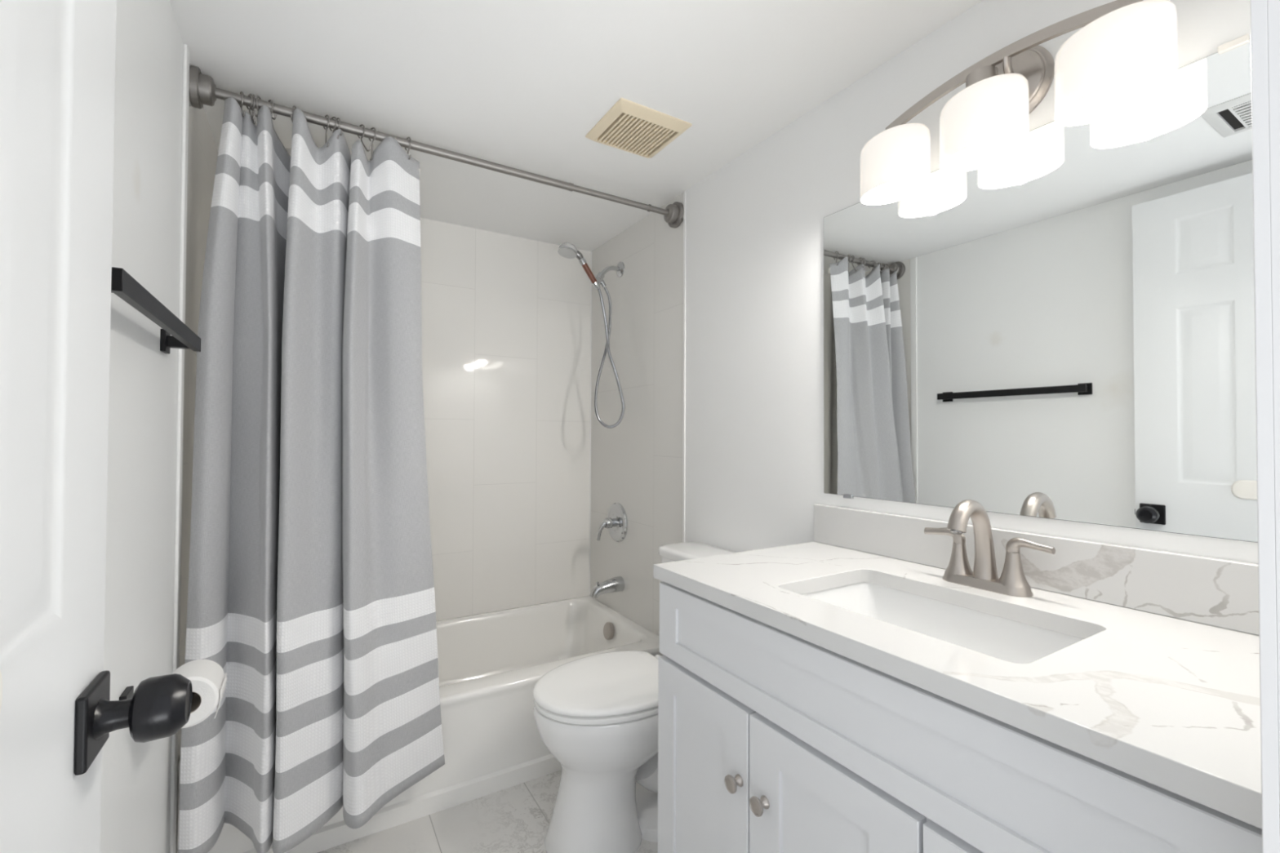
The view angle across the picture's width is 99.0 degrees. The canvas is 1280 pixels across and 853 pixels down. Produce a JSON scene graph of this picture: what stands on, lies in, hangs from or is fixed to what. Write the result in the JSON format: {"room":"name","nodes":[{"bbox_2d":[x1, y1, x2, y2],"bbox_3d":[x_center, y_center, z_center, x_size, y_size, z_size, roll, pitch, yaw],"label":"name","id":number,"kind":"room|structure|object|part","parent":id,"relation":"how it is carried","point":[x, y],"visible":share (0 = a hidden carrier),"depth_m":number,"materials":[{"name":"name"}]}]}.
{"room":"bathroom","nodes":[
{"label":"bathroom","id":0,"kind":"room"},
{"bbox_2d":[100,0,183,852],"bbox_3d":[-0.718,0.113,0.560,0.100,2.126,1.746,1,-1,-31],"label":"wall","id":1,"kind":"structure","parent":0,"point":[135,779],"depth_m":1.05,"materials":[{"name":"paint"}]},
{"bbox_2d":[111,266,200,354],"bbox_3d":[-0.861,-0.188,0.958,0.063,0.048,0.619,1,-1,-31],"label":"towel bar","id":2,"kind":"object","parent":1,"relation":"attached to","point":[123,285],"visible":0.64,"depth_m":0.88,"materials":[{"name":"black metal"}]},
{"bbox_3d":[-1.032,-0.185,1.188,0.009,0.048,0.048,1,-1,-31],"label":"wall plate","id":3,"kind":"part","parent":2,"relation":"part of","materials":[{"name":"black metal"}]},
{"bbox_3d":[-1.010,-0.184,1.201,0.044,0.024,0.024,1,-1,-31],"label":"post","id":4,"kind":"part","parent":2,"relation":"part of","materials":[{"name":"black metal"}]},
{"bbox_2d":[119,685,195,700],"bbox_3d":[-0.901,0.491,1.037,0.093,0.052,0.180,1,-1,-31],"label":"toilet paper holder","id":5,"kind":"object","parent":1,"relation":"attached to","point":[128,692],"visible":0.09,"depth_m":0.96,"materials":[{"name":"black"}]},
{"bbox_3d":[-0.901,0.487,0.959,0.010,0.046,0.046,1,-1,-31],"label":"wall plate","id":6,"kind":"part","parent":5,"relation":"part of","materials":[{"name":"black metal"}]},
{"bbox_2d":[171,659,226,728],"bbox_3d":[-0.876,0.520,1.070,0.098,0.096,0.102,1,-1,-31],"label":"toilet paper roll","id":7,"kind":"object","parent":5,"relation":"on","point":[207,677],"visible":0.62,"depth_m":1.05,"materials":[{"name":"white paper"}]},
{"bbox_2d":[175,63,217,852],"bbox_3d":[-1.412,0.129,1.701,0.100,2.126,0.925,1,-1,-31],"label":"tiled wall","id":8,"kind":"structure","parent":0,"point":[202,153],"depth_m":1.48,"materials":[{"name":"tile"}]},
{"bbox_2d":[168,44,189,852],"bbox_3d":[-1.127,0.124,1.337,0.008,2.126,0.034,1,-1,-31],"label":"trim","id":9,"kind":"structure","parent":8,"relation":"attached to","point":[173,800],"depth_m":1.33,"materials":[{"name":"white wood"}]},
{"bbox_2d":[189,65,684,228],"bbox_3d":[-0.513,-0.867,1.808,1.526,0.131,0.099,1,-1,-29],"label":"curtain rod","id":10,"kind":"object","parent":8,"relation":"attached to","point":[202,88],"visible":1,"depth_m":1.69,"materials":[{"name":"silver metal"}]},
{"bbox_2d":[239,91,245,117],"bbox_3d":[-1.077,-0.870,1.479,0.061,0.080,0.004,-1,-1,42],"label":"curtain hook","id":11,"kind":"object","parent":10,"relation":"hanging from","point":[241,92],"visible":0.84,"depth_m":1.47,"materials":[{"name":"silver metal"}]},
{"bbox_2d":[177,97,444,852],"bbox_3d":[-0.844,0.069,1.493,0.587,1.894,0.358,0,-1,-13],"label":"shower curtain","id":12,"kind":"object","parent":11,"relation":"hanging from","point":[311,582],"visible":0.97,"depth_m":1.47,"materials":[{"name":"fabric"}]},
{"bbox_2d":[285,148,291,155],"bbox_3d":[-0.985,-0.021,1.695,0.478,1.630,0.031,1,-1,-31],"label":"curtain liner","id":13,"kind":"object","parent":12,"relation":"hanging from","point":[289,150],"visible":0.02,"depth_m":1.65,"materials":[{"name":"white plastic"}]},
{"bbox_2d":[246,93,254,120],"bbox_3d":[-1.062,-0.869,1.490,0.056,0.080,0.004,0,-1,36],"label":"curtain hook","id":14,"kind":"object","parent":10,"relation":"hanging from","point":[249,95],"visible":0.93,"depth_m":1.49,"materials":[{"name":"silver metal"}]},
{"bbox_2d":[250,94,256,124],"bbox_3d":[-1.058,-0.865,1.495,0.051,0.088,0.004,-1,-1,43],"label":"curtain hook","id":15,"kind":"object","parent":10,"relation":"hanging from","point":[253,95],"visible":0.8,"depth_m":1.49,"materials":[{"name":"silver metal"}]},
{"bbox_2d":[253,95,261,116],"bbox_3d":[-1.047,-0.874,1.499,0.004,0.068,0.054,0,-1,-17],"label":"curtain hook","id":16,"kind":"object","parent":10,"relation":"hanging from","point":[257,96],"visible":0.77,"depth_m":1.49,"materials":[{"name":"silver metal"}]},
{"bbox_2d":[267,99,276,119],"bbox_3d":[-1.021,-0.875,1.512,0.059,0.065,0.004,0,-1,34],"label":"curtain hook","id":17,"kind":"object","parent":10,"relation":"hanging from","point":[269,100],"visible":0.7,"depth_m":1.51,"materials":[{"name":"silver metal"}]},
{"bbox_2d":[290,106,296,121],"bbox_3d":[-0.974,-0.877,1.541,0.004,0.056,0.053,0,-1,-15],"label":"curtain hook","id":18,"kind":"object","parent":10,"relation":"hanging from","point":[293,107],"visible":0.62,"depth_m":1.53,"materials":[{"name":"silver metal"}]},
{"bbox_2d":[323,115,329,147],"bbox_3d":[-0.910,-0.853,1.584,0.041,0.099,0.004,-1,-1,40],"label":"curtain hook","id":19,"kind":"object","parent":10,"relation":"hanging from","point":[326,116],"visible":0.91,"depth_m":1.58,"materials":[{"name":"silver metal"}]},
{"bbox_2d":[329,116,339,138],"bbox_3d":[-0.889,-0.864,1.589,0.055,0.076,0.004,0,-1,35],"label":"curtain hook","id":20,"kind":"object","parent":10,"relation":"hanging from","point":[332,117],"visible":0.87,"depth_m":1.58,"materials":[{"name":"silver metal"}]},
{"bbox_2d":[334,117,342,135],"bbox_3d":[-0.878,-0.871,1.592,0.060,0.062,0.004,-1,-1,42],"label":"curtain hook","id":21,"kind":"object","parent":10,"relation":"hanging from","point":[337,118],"visible":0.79,"depth_m":1.58,"materials":[{"name":"silver metal"}]},
{"bbox_2d":[357,124,370,151],"bbox_3d":[-0.818,-0.853,1.619,0.073,0.093,0.004,0,-1,35],"label":"curtain hook","id":22,"kind":"object","parent":10,"relation":"hanging from","point":[361,125],"visible":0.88,"depth_m":1.62,"materials":[{"name":"silver metal"}]},
{"bbox_2d":[368,127,376,160],"bbox_3d":[-0.805,-0.850,1.643,0.041,0.097,0.004,0,-1,35],"label":"curtain hook","id":23,"kind":"object","parent":10,"relation":"hanging from","point":[374,128],"visible":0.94,"depth_m":1.64,"materials":[{"name":"silver metal"}]},
{"bbox_2d":[404,137,411,159],"bbox_3d":[-0.719,-0.859,1.692,0.041,0.073,0.004,-1,-1,42],"label":"curtain hook","id":24,"kind":"object","parent":10,"relation":"hanging from","point":[407,138],"visible":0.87,"depth_m":1.68,"materials":[{"name":"silver metal"}]},
{"bbox_2d":[316,769,657,852],"bbox_3d":[-0.298,1.216,0.417,2.753,0.080,4.251,1,-1,-31],"label":"floor","id":25,"kind":"structure","parent":0,"point":[516,819],"depth_m":1.62,"materials":[{"name":"tile"}]},
{"bbox_2d":[177,595,663,852],"bbox_3d":[-0.712,1.029,2.092,1.522,0.345,0.761,1,-1,-31],"label":"bathtub","id":26,"kind":"object","parent":25,"relation":"on","point":[491,664],"visible":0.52,"depth_m":1.85,"materials":[{"name":"white ceramic"}]},
{"bbox_3d":[-0.141,0.919,2.459,0.030,0.075,0.076,1,-1,-31],"label":"overflow plate","id":27,"kind":"part","parent":26,"relation":"part of","materials":[{"name":"silver metal"}]},
{"bbox_2d":[533,542,734,852],"bbox_3d":[0.013,0.808,1.683,0.700,0.778,0.424,1,-1,-31],"label":"toilet","id":28,"kind":"object","parent":25,"relation":"on","point":[597,715],"visible":0.48,"depth_m":1.50,"materials":[{"name":"white ceramic"}]},
{"bbox_3d":[-0.099,0.754,1.615,0.437,0.020,0.376,1,-1,-31],"label":"lid","id":29,"kind":"part","parent":28,"relation":"part of","materials":[{"name":"white plastic"}]},
{"bbox_3d":[0.236,0.628,1.821,0.170,0.345,0.420,1,-1,-31],"label":"tank","id":30,"kind":"part","parent":28,"relation":"part of","materials":[{"name":"white ceramic"}]},
{"bbox_3d":[0.236,0.439,1.823,0.182,0.033,0.424,1,-1,-31],"label":"tank lid","id":31,"kind":"part","parent":28,"relation":"part of","materials":[{"name":"white ceramic"}]},
{"bbox_2d":[657,581,1262,852],"bbox_3d":[0.513,0.769,0.994,0.574,0.838,0.959,1,-1,-31],"label":"vanity cabinet","id":32,"kind":"object","parent":25,"relation":"on","point":[771,740],"visible":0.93,"depth_m":0.82,"materials":[{"name":"white paint"}]},
{"bbox_3d":[0.128,0.804,1.143,0.019,0.540,0.303,1,-1,-31],"label":"door","id":33,"kind":"part","parent":32,"relation":"part of","materials":[{"name":"white paint"}]},
{"bbox_3d":[0.177,0.666,1.023,0.027,0.031,0.031,1,-1,-31],"label":"knob","id":34,"kind":"part","parent":32,"relation":"part of","materials":[{"name":"silver metal"}]},
{"bbox_3d":[0.212,0.667,0.965,0.027,0.031,0.031,1,-1,-31],"label":"knob","id":35,"kind":"part","parent":32,"relation":"part of","materials":[{"name":"silver metal"}]},
{"bbox_3d":[0.294,0.800,0.871,0.019,0.540,0.327,1,-1,-31],"label":"door","id":36,"kind":"part","parent":32,"relation":"part of","materials":[{"name":"white paint"}]},
{"bbox_3d":[0.464,0.613,0.595,0.019,0.173,0.313,1,-1,-31],"label":"drawer","id":37,"kind":"part","parent":32,"relation":"part of","materials":[{"name":"white paint"}]},
{"bbox_2d":[653,541,1262,829],"bbox_3d":[0.523,0.334,1.002,0.561,0.030,0.974,1,-1,-31],"label":"countertop","id":38,"kind":"structure","parent":32,"relation":"on","point":[1172,704],"depth_m":0.72,"materials":[{"name":"stone"}]},
{"bbox_2d":[801,582,1083,663],"bbox_3d":[0.506,0.413,0.978,0.313,0.128,0.473,1,-1,-31],"label":"sink","id":39,"kind":"object","parent":38,"relation":"in","point":[997,637],"visible":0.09,"depth_m":1.07,"materials":[{"name":"white ceramic"}]},
{"bbox_2d":[924,499,1055,597],"bbox_3d":[0.688,0.232,1.094,0.185,0.177,0.174,0,-1,16],"label":"faucet","id":40,"kind":"object","parent":38,"relation":"on","point":[1012,581],"visible":1,"depth_m":1.07,"materials":[{"name":"silver metal"}]},
{"bbox_3d":[0.651,0.229,1.166,0.024,0.030,0.082,1,-1,-31],"label":"lever handle","id":41,"kind":"part","parent":40,"relation":"part of","materials":[{"name":"silver metal"}]},
{"bbox_3d":[0.666,0.274,1.140,0.053,0.062,0.053,1,-1,-31],"label":"handle","id":42,"kind":"part","parent":40,"relation":"part of","materials":[{"name":"silver metal"}]},
{"bbox_3d":[0.652,0.225,1.073,0.141,0.163,0.046,1,-1,-31],"label":"spout","id":43,"kind":"part","parent":40,"relation":"part of","materials":[{"name":"silver metal"}]},
{"bbox_3d":[0.693,0.311,1.096,0.060,0.018,0.164,1,-1,-31],"label":"plate","id":44,"kind":"part","parent":40,"relation":"part of","materials":[{"name":"silver metal"}]},
{"bbox_3d":[0.719,0.273,1.053,0.053,0.062,0.053,1,-1,-31],"label":"handle","id":45,"kind":"part","parent":40,"relation":"part of","materials":[{"name":"silver metal"}]},
{"bbox_3d":[0.734,0.227,1.029,0.024,0.030,0.082,1,-1,-31],"label":"lever handle","id":46,"kind":"part","parent":40,"relation":"part of","materials":[{"name":"silver metal"}]},
{"bbox_2d":[420,217,591,620],"bbox_3d":[-0.933,0.144,2.475,1.524,2.126,0.100,1,-1,-31],"label":"wall","id":47,"kind":"structure","parent":0,"point":[505,319],"depth_m":2.60,"materials":[{"name":"tile"}]},
{"bbox_2d":[169,0,982,251],"bbox_3d":[-0.261,-0.975,1.395,1.724,0.080,2.671,1,-1,-31],"label":"ceiling","id":48,"kind":"structure","parent":0,"point":[517,84],"depth_m":1.45,"materials":[{"name":"white paint"}]},
{"bbox_2d":[585,97,692,158],"bbox_3d":[-0.007,-0.920,1.712,0.251,0.017,0.235,1,-1,-31],"label":"ceiling vent","id":49,"kind":"object","parent":48,"relation":"in","point":[629,126],"visible":1,"depth_m":1.68,"materials":[{"name":"beige plastic"}]},
{"bbox_2d":[590,192,683,635],"bbox_3d":[-0.025,0.148,2.545,0.100,2.126,0.925,1,-1,-31],"label":"tiled wall","id":50,"kind":"structure","parent":0,"point":[637,463],"depth_m":2.41,"materials":[{"name":"tile"}]},
{"bbox_2d":[589,251,591,595],"bbox_3d":[-0.256,-0.021,2.830,0.008,1.781,0.008,1,-1,-31],"label":"trim","id":51,"kind":"structure","parent":50,"relation":"attached to","point":[591,251],"depth_m":2.83,"materials":[{"name":"white"}]},
{"bbox_2d":[590,576,624,597],"bbox_3d":[-0.154,0.735,2.501,0.154,0.080,0.070,1,-1,-31],"label":"tub spout","id":52,"kind":"object","parent":50,"relation":"attached to","point":[616,584],"visible":1,"depth_m":2.49,"materials":[{"name":"silver metal"}]},
{"bbox_2d":[591,262,624,288],"bbox_3d":[-0.154,-0.709,2.538,0.147,0.136,0.072,1,-1,-31],"label":"shower arm","id":53,"kind":"object","parent":50,"relation":"attached to","point":[620,268],"visible":0.9,"depth_m":2.53,"materials":[{"name":"silver metal"}]},
{"bbox_2d":[557,242,625,428],"bbox_3d":[-0.224,-0.398,2.448,0.301,0.813,0.109,1,-1,-21],"label":"shower","id":54,"kind":"object","parent":53,"relation":"attached to","point":[566,250],"visible":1,"depth_m":2.46,"materials":[{"name":"silver metal"}]},
{"bbox_3d":[-0.199,-0.644,2.488,0.039,0.041,0.029,1,-1,-31],"label":"handle","id":55,"kind":"part","parent":54,"relation":"part of","materials":[{"name":"silver metal"}]},
{"bbox_2d":[596,502,627,542],"bbox_3d":[-0.147,0.450,2.544,0.103,0.182,0.182,1,-1,-31],"label":"shower valve","id":56,"kind":"object","parent":50,"relation":"attached to","point":[616,521],"visible":1,"depth_m":2.53,"materials":[{"name":"silver metal"}]},
{"bbox_3d":[-0.168,0.481,2.537,0.062,0.095,0.029,1,-1,-21],"label":"lever","id":57,"kind":"part","parent":56,"relation":"part of","materials":[{"name":"silver metal"}]},
{"bbox_2d":[682,191,685,542],"bbox_3d":[0.171,-0.018,2.125,0.005,1.806,0.012,1,-1,-31],"label":"trim","id":58,"kind":"structure","parent":50,"relation":"attached to","point":[684,192],"depth_m":2.12,"materials":[{"name":"white"}]},
{"bbox_2d":[684,0,1257,564],"bbox_3d":[0.669,0.132,1.404,0.100,2.126,1.746,1,-1,-31],"label":"wall","id":59,"kind":"structure","parent":0,"point":[754,416],"depth_m":1.66,"materials":[{"name":"white paint"}]},
{"bbox_2d":[860,0,1177,204],"bbox_3d":[0.714,-0.671,1.119,0.138,0.233,0.571,1,-1,-31],"label":"vanity light","id":60,"kind":"object","parent":59,"relation":"attached to","point":[1123,56],"visible":1,"depth_m":1.05,"materials":[{"name":"white glass"}]},
{"bbox_3d":[0.598,-0.617,1.286,0.114,0.130,0.163,1,-1,-31],"label":"lamp shade","id":61,"kind":"part","parent":60,"relation":"part of","materials":[{"name":"white glass"}]},
{"bbox_2d":[965,65,998,88],"bbox_3d":[0.700,-0.690,1.119,0.058,0.074,0.058,1,-1,-31],"label":"socket","id":62,"kind":"object","parent":60,"relation":"attached to","point":[980,73],"depth_m":1.10,"materials":[{"name":"silver metal"}]},
{"bbox_3d":[0.700,-0.619,1.118,0.114,0.130,0.163,1,-1,-31],"label":"lamp shade","id":63,"kind":"part","parent":60,"relation":"part of","materials":[{"name":"white glass"}]},
{"bbox_3d":[0.744,-0.715,1.098,0.067,0.037,0.015,1,-1,-42],"label":"support arm","id":64,"kind":"part","parent":60,"relation":"part of","materials":[{"name":"silver metal"}]},
{"bbox_2d":[1095,7,1120,19],"bbox_3d":[0.810,-0.681,0.939,0.058,0.050,0.058,1,-1,-31],"label":"socket","id":65,"kind":"object","parent":60,"relation":"attached to","point":[1110,9],"depth_m":0.94,"materials":[{"name":"silver metal"}]},
{"bbox_3d":[0.810,-0.622,0.938,0.114,0.130,0.163,1,-1,-31],"label":"lamp shade","id":66,"kind":"part","parent":60,"relation":"part of","materials":[{"name":"white glass"}]},
{"bbox_2d":[813,503,1258,635],"bbox_3d":[0.755,0.268,1.144,0.019,0.106,0.974,1,-1,-31],"label":"backsplash","id":67,"kind":"structure","parent":59,"relation":"attached to","point":[1211,591],"depth_m":1.00,"materials":[{"name":"stone"}]},
{"bbox_2d":[823,34,1257,542],"bbox_3d":[0.756,-0.209,1.163,0.010,0.798,0.906,1,-1,-31],"label":"wall mirror","id":68,"kind":"object","parent":59,"relation":"attached to","point":[1062,326],"visible":0.99,"depth_m":1.05,"materials":[{"name":"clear mirror"}]},
{"bbox_3d":[0.398,0.113,0.288,1.524,2.126,0.120,1,-1,-31],"label":"wall","id":69,"kind":"structure","parent":0,"visible":0},
{"bbox_2d":[0,0,192,852],"bbox_3d":[-0.370,0.141,0.296,0.113,2.040,0.709,1,-1,-31],"label":"door","id":70,"kind":"structure","parent":69,"relation":"in","point":[58,713],"depth_m":0.47,"materials":[{"name":"white paint"}]},
{"bbox_3d":[-0.408,0.177,0.327,0.010,0.063,0.097,1,-1,-31],"label":"plate","id":71,"kind":"part","parent":70,"relation":"part of","materials":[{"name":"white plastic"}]},
{"bbox_3d":[-0.402,0.141,0.273,0.035,2.040,0.703,1,-1,-31],"label":"panel","id":72,"kind":"part","parent":70,"relation":"part of","materials":[{"name":"white paint"}]},
{"bbox_3d":[-0.540,0.290,0.540,0.009,0.072,0.072,1,-1,-31],"label":"rose plate","id":73,"kind":"part","parent":70,"relation":"part of","materials":[{"name":"black metal"}]},
{"bbox_3d":[-0.508,0.290,0.559,0.073,0.061,0.061,1,-1,-31],"label":"knob","id":74,"kind":"part","parent":70,"relation":"part of","materials":[{"name":"black metal"}]},
{"bbox_2d":[1249,0,1279,852],"bbox_3d":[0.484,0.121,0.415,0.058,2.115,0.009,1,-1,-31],"label":"trim","id":75,"kind":"structure","parent":69,"relation":"attached to","point":[1265,463],"depth_m":0.40,"materials":[{"name":"white paint"}]}
]}

